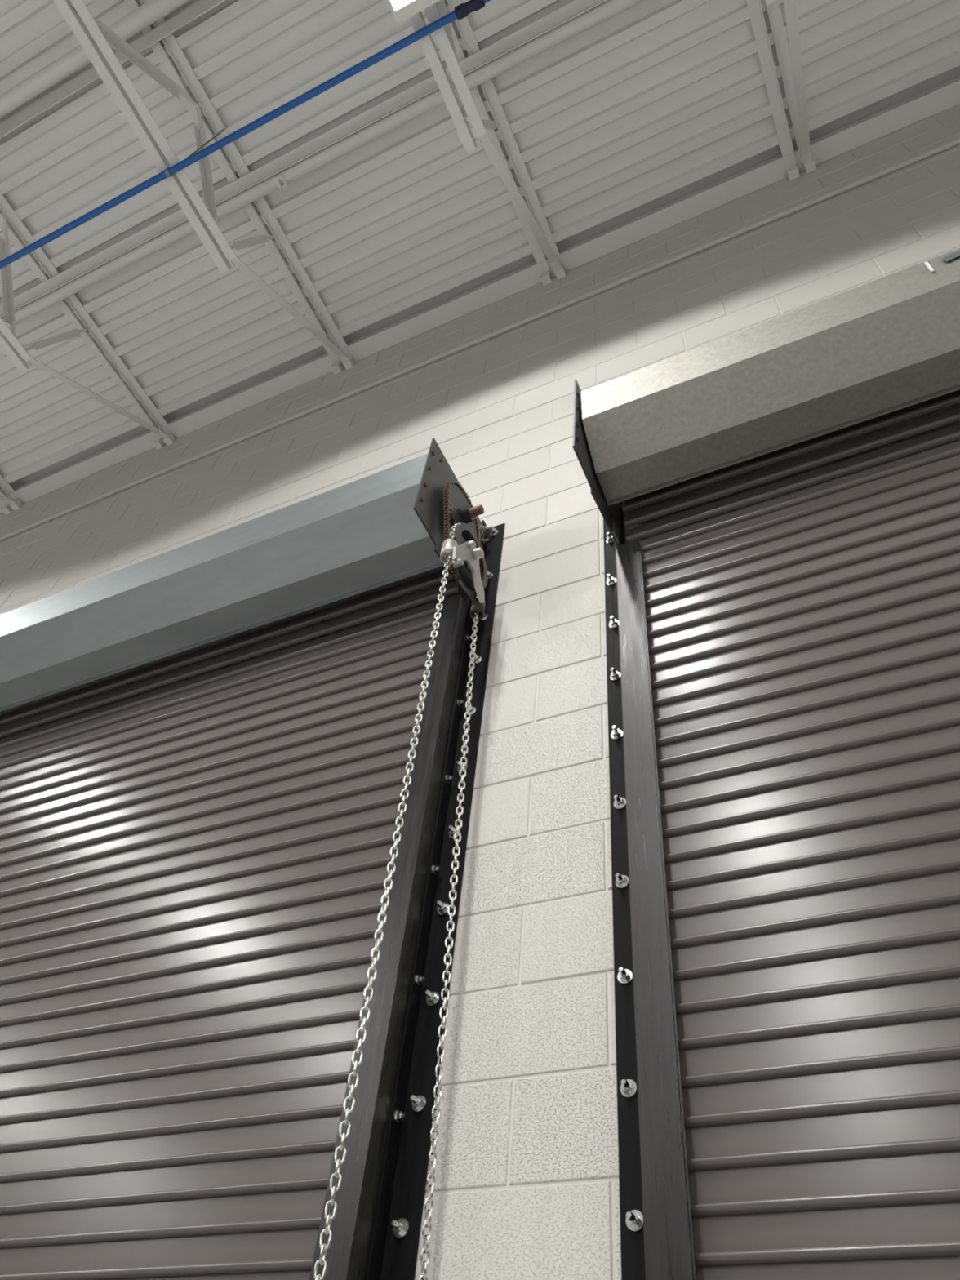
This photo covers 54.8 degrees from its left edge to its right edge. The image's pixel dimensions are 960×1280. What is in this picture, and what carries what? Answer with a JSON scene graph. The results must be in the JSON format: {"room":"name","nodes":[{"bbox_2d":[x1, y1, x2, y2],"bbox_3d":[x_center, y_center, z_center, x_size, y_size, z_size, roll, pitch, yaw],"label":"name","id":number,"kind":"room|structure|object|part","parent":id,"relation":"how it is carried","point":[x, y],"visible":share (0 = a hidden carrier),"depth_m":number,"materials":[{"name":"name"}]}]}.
{"room":"warehouse interior","nodes":[
{"label":"warehouse interior","id":0,"kind":"room"},
{"bbox_2d":[0,103,959,1279],"bbox_3d":[-2.300,0.954,3.751,28.000,7.190,0.201,-16,-53,20],"label":"wall","id":1,"kind":"structure","parent":0,"point":[526,1187],"depth_m":3.69,"materials":[{"name":"white"}]},
{"bbox_2d":[0,565,461,1279],"bbox_3d":[-1.979,1.451,2.320,3.730,4.430,0.313,-16,-53,20],"label":"roller shutter","id":2,"kind":"object","parent":1,"relation":"attached to","point":[193,873],"visible":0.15,"depth_m":2.51,"materials":[{"name":"brown metal"}]},
{"bbox_2d":[0,437,485,711],"bbox_3d":[-1.794,0.106,3.845,3.784,0.511,0.471,-16,-53,20],"label":"hood","id":3,"kind":"object","parent":1,"relation":"attached to","point":[385,526],"visible":0.94,"depth_m":3.40,"materials":[{"name":"grey metal"}]},
{"bbox_3d":[-0.094,-0.406,3.208,0.006,0.511,0.445,-16,-53,20],"label":"bracket plate","id":4,"kind":"part","parent":3,"relation":"part of","materials":[{"name":"grey metal"}]},
{"bbox_2d":[440,480,487,620],"bbox_3d":[-0.049,-0.334,3.072,0.150,0.579,0.262,-16,-53,20],"label":"chain hoist","id":5,"kind":"object","parent":3,"relation":"attached to","point":[468,562],"visible":0.96,"depth_m":2.97,"materials":[{"name":"grey metal"}]},
{"bbox_2d":[313,523,479,1279],"bbox_3d":[-0.130,0.713,1.914,0.057,3.141,0.354,-16,-53,20],"label":"chain","id":6,"kind":"object","parent":5,"relation":"hanging from","point":[323,1247],"visible":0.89,"depth_m":1.90,"materials":[{"name":"silver metal"}]},
{"bbox_3d":[-0.069,-0.365,3.133,0.019,0.452,0.252,-16,-53,20],"label":"drive chain","id":7,"kind":"part","parent":5,"relation":"part of","materials":[{"name":"brown metal"}]},
{"bbox_2d":[309,520,505,1279],"bbox_3d":[-0.195,1.022,1.831,0.155,4.570,0.109,-16,-53,20],"label":"guide","id":8,"kind":"object","parent":1,"relation":"attached to","point":[375,1227],"visible":0.86,"depth_m":2.09,"materials":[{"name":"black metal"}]},
{"bbox_2d":[393,1109,399,1123],"bbox_3d":[-0.170,0.980,1.905,0.002,0.025,0.025,-16,-53,20],"label":"washer","id":9,"kind":"object","parent":8,"relation":"in","point":[396,1112],"depth_m":1.90,"materials":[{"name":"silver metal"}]},
{"bbox_2d":[393,1217,408,1238],"bbox_3d":[-0.150,1.117,1.760,0.033,0.033,0.003,-40,-54,-12],"label":"washer","id":10,"kind":"object","parent":8,"relation":"in","point":[404,1233],"depth_m":1.75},
{"bbox_2d":[414,973,419,985],"bbox_3d":[-0.144,0.783,2.133,0.002,0.025,0.025,-16,-53,20],"label":"washer","id":11,"kind":"object","parent":8,"relation":"in","point":[416,975],"depth_m":2.13,"materials":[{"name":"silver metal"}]},
{"bbox_2d":[412,1095,426,1112],"bbox_3d":[-0.127,0.968,1.931,0.033,0.033,0.003,-17,-55,23],"label":"washer","id":12,"kind":"object","parent":8,"relation":"in","point":[422,1097],"depth_m":1.92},
{"bbox_2d":[426,991,439,1006],"bbox_3d":[-0.106,0.817,2.107,0.033,0.033,0.003,-1,-47,38],"label":"washer","id":13,"kind":"object","parent":8,"relation":"in","point":[437,1001],"depth_m":2.10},
{"bbox_2d":[437,902,448,915],"bbox_3d":[-0.090,0.664,2.286,0.033,0.033,0.003,2,-46,37],"label":"washer","id":14,"kind":"object","parent":8,"relation":"in","point":[446,912],"depth_m":2.28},
{"bbox_2d":[448,830,460,839],"bbox_3d":[-0.067,0.514,2.459,0.033,0.033,0.003,-36,-55,-10],"label":"washer","id":15,"kind":"object","parent":8,"relation":"in","point":[452,837],"depth_m":2.45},
{"bbox_2d":[457,764,467,773],"bbox_3d":[-0.049,0.365,2.633,0.033,0.033,0.003,-9,-48,31],"label":"washer","id":16,"kind":"object","parent":8,"relation":"in","point":[466,766],"depth_m":2.63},
{"bbox_2d":[466,706,475,715],"bbox_3d":[-0.027,0.216,2.804,0.033,0.033,0.003,-6,-49,27],"label":"washer","id":17,"kind":"object","parent":8,"relation":"in","point":[473,711],"depth_m":2.79,"materials":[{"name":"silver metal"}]},
{"bbox_2d":[473,656,482,664],"bbox_3d":[-0.008,0.065,2.982,0.033,0.033,0.003,-7,-49,27],"label":"washer","id":18,"kind":"object","parent":8,"relation":"in","point":[481,658],"depth_m":2.97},
{"bbox_2d":[0,76,959,513],"bbox_3d":[-2.055,-1.460,6.340,28.000,0.060,0.108,-16,-53,20],"label":"trim","id":19,"kind":"structure","parent":1,"relation":"attached to","point":[942,97],"depth_m":5.46,"materials":[{"name":"white metal"}]},
{"bbox_2d":[0,137,959,541],"bbox_3d":[-2.089,-1.059,5.929,27.960,0.052,0.030,-16,-53,20],"label":"conduit","id":20,"kind":"object","parent":1,"relation":"attached to","point":[812,201],"visible":1,"depth_m":5.05,"materials":[{"name":"white metal"}]},
{"bbox_2d":[603,501,697,1279],"bbox_3d":[0.311,0.889,1.632,0.107,4.530,0.170,6,-49,1],"label":"guide","id":21,"kind":"object","parent":1,"relation":"attached to","point":[657,1239],"visible":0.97,"depth_m":1.86,"materials":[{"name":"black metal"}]},
{"bbox_2d":[606,577,616,585],"bbox_3d":[0.423,-0.187,2.980,0.033,0.033,0.003,-5,-46,30],"label":"washer","id":22,"kind":"object","parent":21,"relation":"in","point":[611,581],"depth_m":2.97,"materials":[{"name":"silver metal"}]},
{"bbox_2d":[608,620,618,628],"bbox_3d":[0.409,-0.048,2.814,0.033,0.033,0.003,-3,-49,30],"label":"washer","id":23,"kind":"object","parent":21,"relation":"in","point":[614,624],"depth_m":2.80,"materials":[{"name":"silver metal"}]},
{"bbox_3d":[0.434,-0.350,2.971,0.004,0.075,0.050,-16,-53,20],"label":"shim plate","id":24,"kind":"part","parent":21,"relation":"part of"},
{"bbox_2d":[609,671,621,680],"bbox_3d":[0.387,0.104,2.640,0.033,0.033,0.003,19,-33,49],"label":"washer","id":25,"kind":"object","parent":21,"relation":"in","point":[620,674],"depth_m":2.63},
{"bbox_2d":[610,729,622,739],"bbox_3d":[0.365,0.252,2.468,0.033,0.033,0.003,24,-33,48],"label":"washer","id":26,"kind":"object","parent":21,"relation":"in","point":[621,732],"depth_m":2.46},
{"bbox_2d":[613,797,626,808],"bbox_3d":[0.347,0.404,2.291,0.033,0.033,0.003,-17,-51,22],"label":"washer","id":27,"kind":"object","parent":21,"relation":"in","point":[624,801],"depth_m":2.28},
{"bbox_2d":[615,875,629,888],"bbox_3d":[0.326,0.553,2.118,0.033,0.033,0.003,-40,-55,-8],"label":"washer","id":28,"kind":"object","parent":21,"relation":"in","point":[626,884],"depth_m":2.11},
{"bbox_2d":[617,968,632,984],"bbox_3d":[0.304,0.706,1.942,0.033,0.033,0.003,7,-42,39],"label":"washer","id":29,"kind":"object","parent":21,"relation":"in","point":[626,979],"depth_m":1.93,"materials":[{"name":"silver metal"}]},
{"bbox_2d":[620,1079,637,1097],"bbox_3d":[0.284,0.856,1.768,0.033,0.033,0.003,23,-29,48],"label":"washer","id":30,"kind":"object","parent":21,"relation":"in","point":[633,1092],"depth_m":1.76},
{"bbox_2d":[626,1209,643,1231],"bbox_3d":[0.267,1.001,1.597,0.033,0.033,0.003,-4,-47,35],"label":"washer","id":31,"kind":"object","parent":21,"relation":"in","point":[633,1228],"depth_m":1.59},
{"bbox_2d":[572,248,959,545],"bbox_3d":[2.073,-1.053,2.440,3.723,0.511,0.471,-16,-53,20],"label":"hood","id":32,"kind":"object","parent":1,"relation":"attached to","point":[891,343],"visible":0.98,"depth_m":2.76,"materials":[{"name":"grey metal"}]},
{"bbox_3d":[0.390,-0.568,3.053,0.006,0.511,0.445,-16,-53,20],"label":"bracket plate","id":33,"kind":"part","parent":32,"relation":"part of","materials":[{"name":"grey metal"}]},
{"bbox_2d":[621,389,959,1279],"bbox_3d":[1.915,0.293,0.893,3.674,4.460,0.313,-16,-53,20],"label":"roller shutter","id":34,"kind":"object","parent":1,"relation":"attached to","point":[804,644],"visible":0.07,"depth_m":1.91,"materials":[{"name":"brown metal"}]},
{"bbox_2d":[0,0,959,488],"bbox_3d":[-6.624,-9.281,0.217,28.000,0.161,22.376,-16,-53,20],"label":"ceiling","id":35,"kind":"structure","parent":0,"point":[653,104],"depth_m":5.11,"materials":[{"name":"white paint"}]},
{"bbox_2d":[0,474,22,514],"bbox_3d":[-8.065,-8.588,0.390,0.142,0.729,22.000,-16,-53,20],"label":"joist","id":36,"kind":"object","parent":35,"relation":"attached to","point":[5,488],"visible":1,"depth_m":6.78,"materials":[{"name":"white metal"}]},
{"bbox_3d":[-3.486,-0.968,6.832,0.052,0.057,0.049,-16,-53,20],"label":"bearing seat","id":37,"kind":"part","parent":36,"relation":"part of","materials":[{"name":"white metal"}]},
{"bbox_3d":[-3.406,-0.991,6.803,0.052,0.057,0.049,-16,-53,20],"label":"bearing seat","id":38,"kind":"part","parent":36,"relation":"part of","materials":[{"name":"white metal"}]},
{"bbox_2d":[0,191,175,449],"bbox_3d":[-6.781,-8.967,-0.084,0.142,0.729,22.000,-16,-53,20],"label":"joist","id":39,"kind":"object","parent":35,"relation":"attached to","point":[19,355],"visible":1,"depth_m":5.68,"materials":[{"name":"white metal"}]},
{"bbox_3d":[-2.202,-1.346,6.358,0.052,0.057,0.049,-16,-53,20],"label":"bearing seat","id":40,"kind":"part","parent":39,"relation":"part of","materials":[{"name":"white metal"}]},
{"bbox_3d":[-2.123,-1.370,6.328,0.052,0.057,0.049,-16,-53,20],"label":"bearing seat","id":41,"kind":"part","parent":39,"relation":"part of","materials":[{"name":"white metal"}]},
{"bbox_3d":[-3.063,-3.175,4.979,28.000,0.032,0.917,-16,-53,20],"label":"deck panel","id":42,"kind":"part","parent":35,"relation":"part of","materials":[{"name":"white paint"}]},
{"bbox_2d":[53,0,355,374],"bbox_3d":[-5.488,-9.348,-0.562,0.142,0.729,22.000,-16,-53,20],"label":"joist","id":43,"kind":"object","parent":35,"relation":"attached to","point":[95,37],"visible":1,"depth_m":4.84,"materials":[{"name":"white metal"}]},
{"bbox_2d":[0,0,226,138],"bbox_3d":[-2.857,-2.768,5.212,28.000,0.058,0.055,-16,-53,20],"label":"bridging angle","id":44,"kind":"object","parent":43,"relation":"attached to","point":[201,7],"visible":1,"depth_m":4.93,"materials":[{"name":"white metal"}]},
{"bbox_2d":[0,0,490,269],"bbox_3d":[-2.672,-2.175,5.241,27.960,0.758,0.052,-16,-53,20],"label":"pipe","id":45,"kind":"object","parent":43,"relation":"attached to","point":[461,11],"visible":1,"depth_m":4.36,"materials":[{"name":"blue metal"}]},
{"bbox_3d":[-1.456,-2.550,4.807,0.076,0.713,0.009,-22,-55,23],"label":"hanger rod","id":46,"kind":"part","parent":45,"relation":"part of","materials":[{"name":"grey metal"}]},
{"bbox_2d":[0,0,607,317],"bbox_3d":[-2.532,-2.211,5.648,28.000,0.068,0.058,-16,-53,20],"label":"bridging angle","id":47,"kind":"object","parent":43,"relation":"attached to","point":[575,8],"visible":1,"depth_m":5.05,"materials":[{"name":"white metal"}]},
{"bbox_2d":[0,0,642,328],"bbox_3d":[-2.505,-2.160,5.683,28.000,0.070,0.070,-16,-53,20],"label":"pipe","id":48,"kind":"object","parent":43,"relation":"attached to","point":[608,8],"visible":1,"depth_m":5.01,"materials":[{"name":"silver metal"}]},
{"bbox_2d":[274,173,288,189],"bbox_3d":[-1.105,-2.541,5.138,0.054,0.020,0.059,-16,-53,20],"label":"clip","id":49,"kind":"object","parent":48,"relation":"attached to","point":[281,176],"visible":1,"depth_m":5.14,"materials":[{"name":"white metal"}]},
{"bbox_3d":[-0.909,-1.728,5.880,0.052,0.057,0.049,-16,-53,20],"label":"bearing seat","id":50,"kind":"part","parent":43,"relation":"part of","materials":[{"name":"white metal"}]},
{"bbox_3d":[-0.830,-1.751,5.851,0.052,0.057,0.049,-16,-53,20],"label":"bearing seat","id":51,"kind":"part","parent":43,"relation":"part of","materials":[{"name":"white metal"}]},
{"bbox_3d":[-2.680,-2.523,5.498,28.000,0.032,0.917,-16,-53,20],"label":"deck panel","id":52,"kind":"part","parent":35,"relation":"part of","materials":[{"name":"white paint"}]},
{"bbox_2d":[409,0,565,285],"bbox_3d":[-4.193,-9.730,-1.040,0.142,0.729,22.000,-16,-53,20],"label":"joist","id":53,"kind":"object","parent":35,"relation":"attached to","point":[535,225],"visible":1,"depth_m":4.70,"materials":[{"name":"white metal"}]},
{"bbox_2d":[386,0,439,24],"bbox_3d":[-0.508,-3.135,3.646,0.210,0.131,1.200,-16,-53,20],"label":"lamp","id":54,"kind":"object","parent":53,"relation":"hanging from","point":[401,11],"visible":1,"depth_m":3.93,"materials":[{"name":"white metal"}]},
{"bbox_2d":[391,0,413,10],"bbox_3d":[-0.512,-3.103,3.609,0.176,0.013,1.108,-16,-53,20],"label":"diffuser","id":55,"kind":"object","parent":54,"relation":"attached to","point":[396,5],"depth_m":3.93,"materials":[{"name":"white plastic"}]},
{"bbox_3d":[0.386,-2.110,5.401,0.052,0.057,0.049,-16,-53,20],"label":"bearing seat","id":56,"kind":"part","parent":53,"relation":"part of","materials":[{"name":"white metal"}]},
{"bbox_3d":[0.466,-2.133,5.372,0.052,0.057,0.049,-16,-53,20],"label":"bearing seat","id":57,"kind":"part","parent":53,"relation":"part of","materials":[{"name":"white metal"}]},
{"bbox_2d":[746,0,816,181],"bbox_3d":[-2.914,-10.107,-1.513,0.142,0.729,22.000,-16,-53,20],"label":"joist","id":58,"kind":"object","parent":35,"relation":"attached to","point":[789,60],"visible":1,"depth_m":4.63,"materials":[{"name":"white metal"}]},
{"bbox_3d":[1.665,-2.487,4.929,0.052,0.057,0.049,-16,-53,20],"label":"bearing seat","id":59,"kind":"part","parent":58,"relation":"part of","materials":[{"name":"white metal"}]},
{"bbox_3d":[1.744,-2.510,4.900,0.052,0.057,0.049,-16,-53,20],"label":"bearing seat","id":60,"kind":"part","parent":58,"relation":"part of","materials":[{"name":"white metal"}]},
{"bbox_3d":[-19.648,-3.124,2.265,0.200,7.425,22.200,-16,-53,20],"label":"wall","id":61,"kind":"structure","parent":0,"visible":0},
{"bbox_2d":[0,0,189,118],"bbox_3d":[-2.900,-2.785,5.111,28.000,0.084,0.084,-16,-53,20],"label":"pipe","id":62,"kind":"object","parent":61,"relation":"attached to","point":[152,11],"visible":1,"depth_m":4.80,"materials":[{"name":"silver metal"}]}
]}

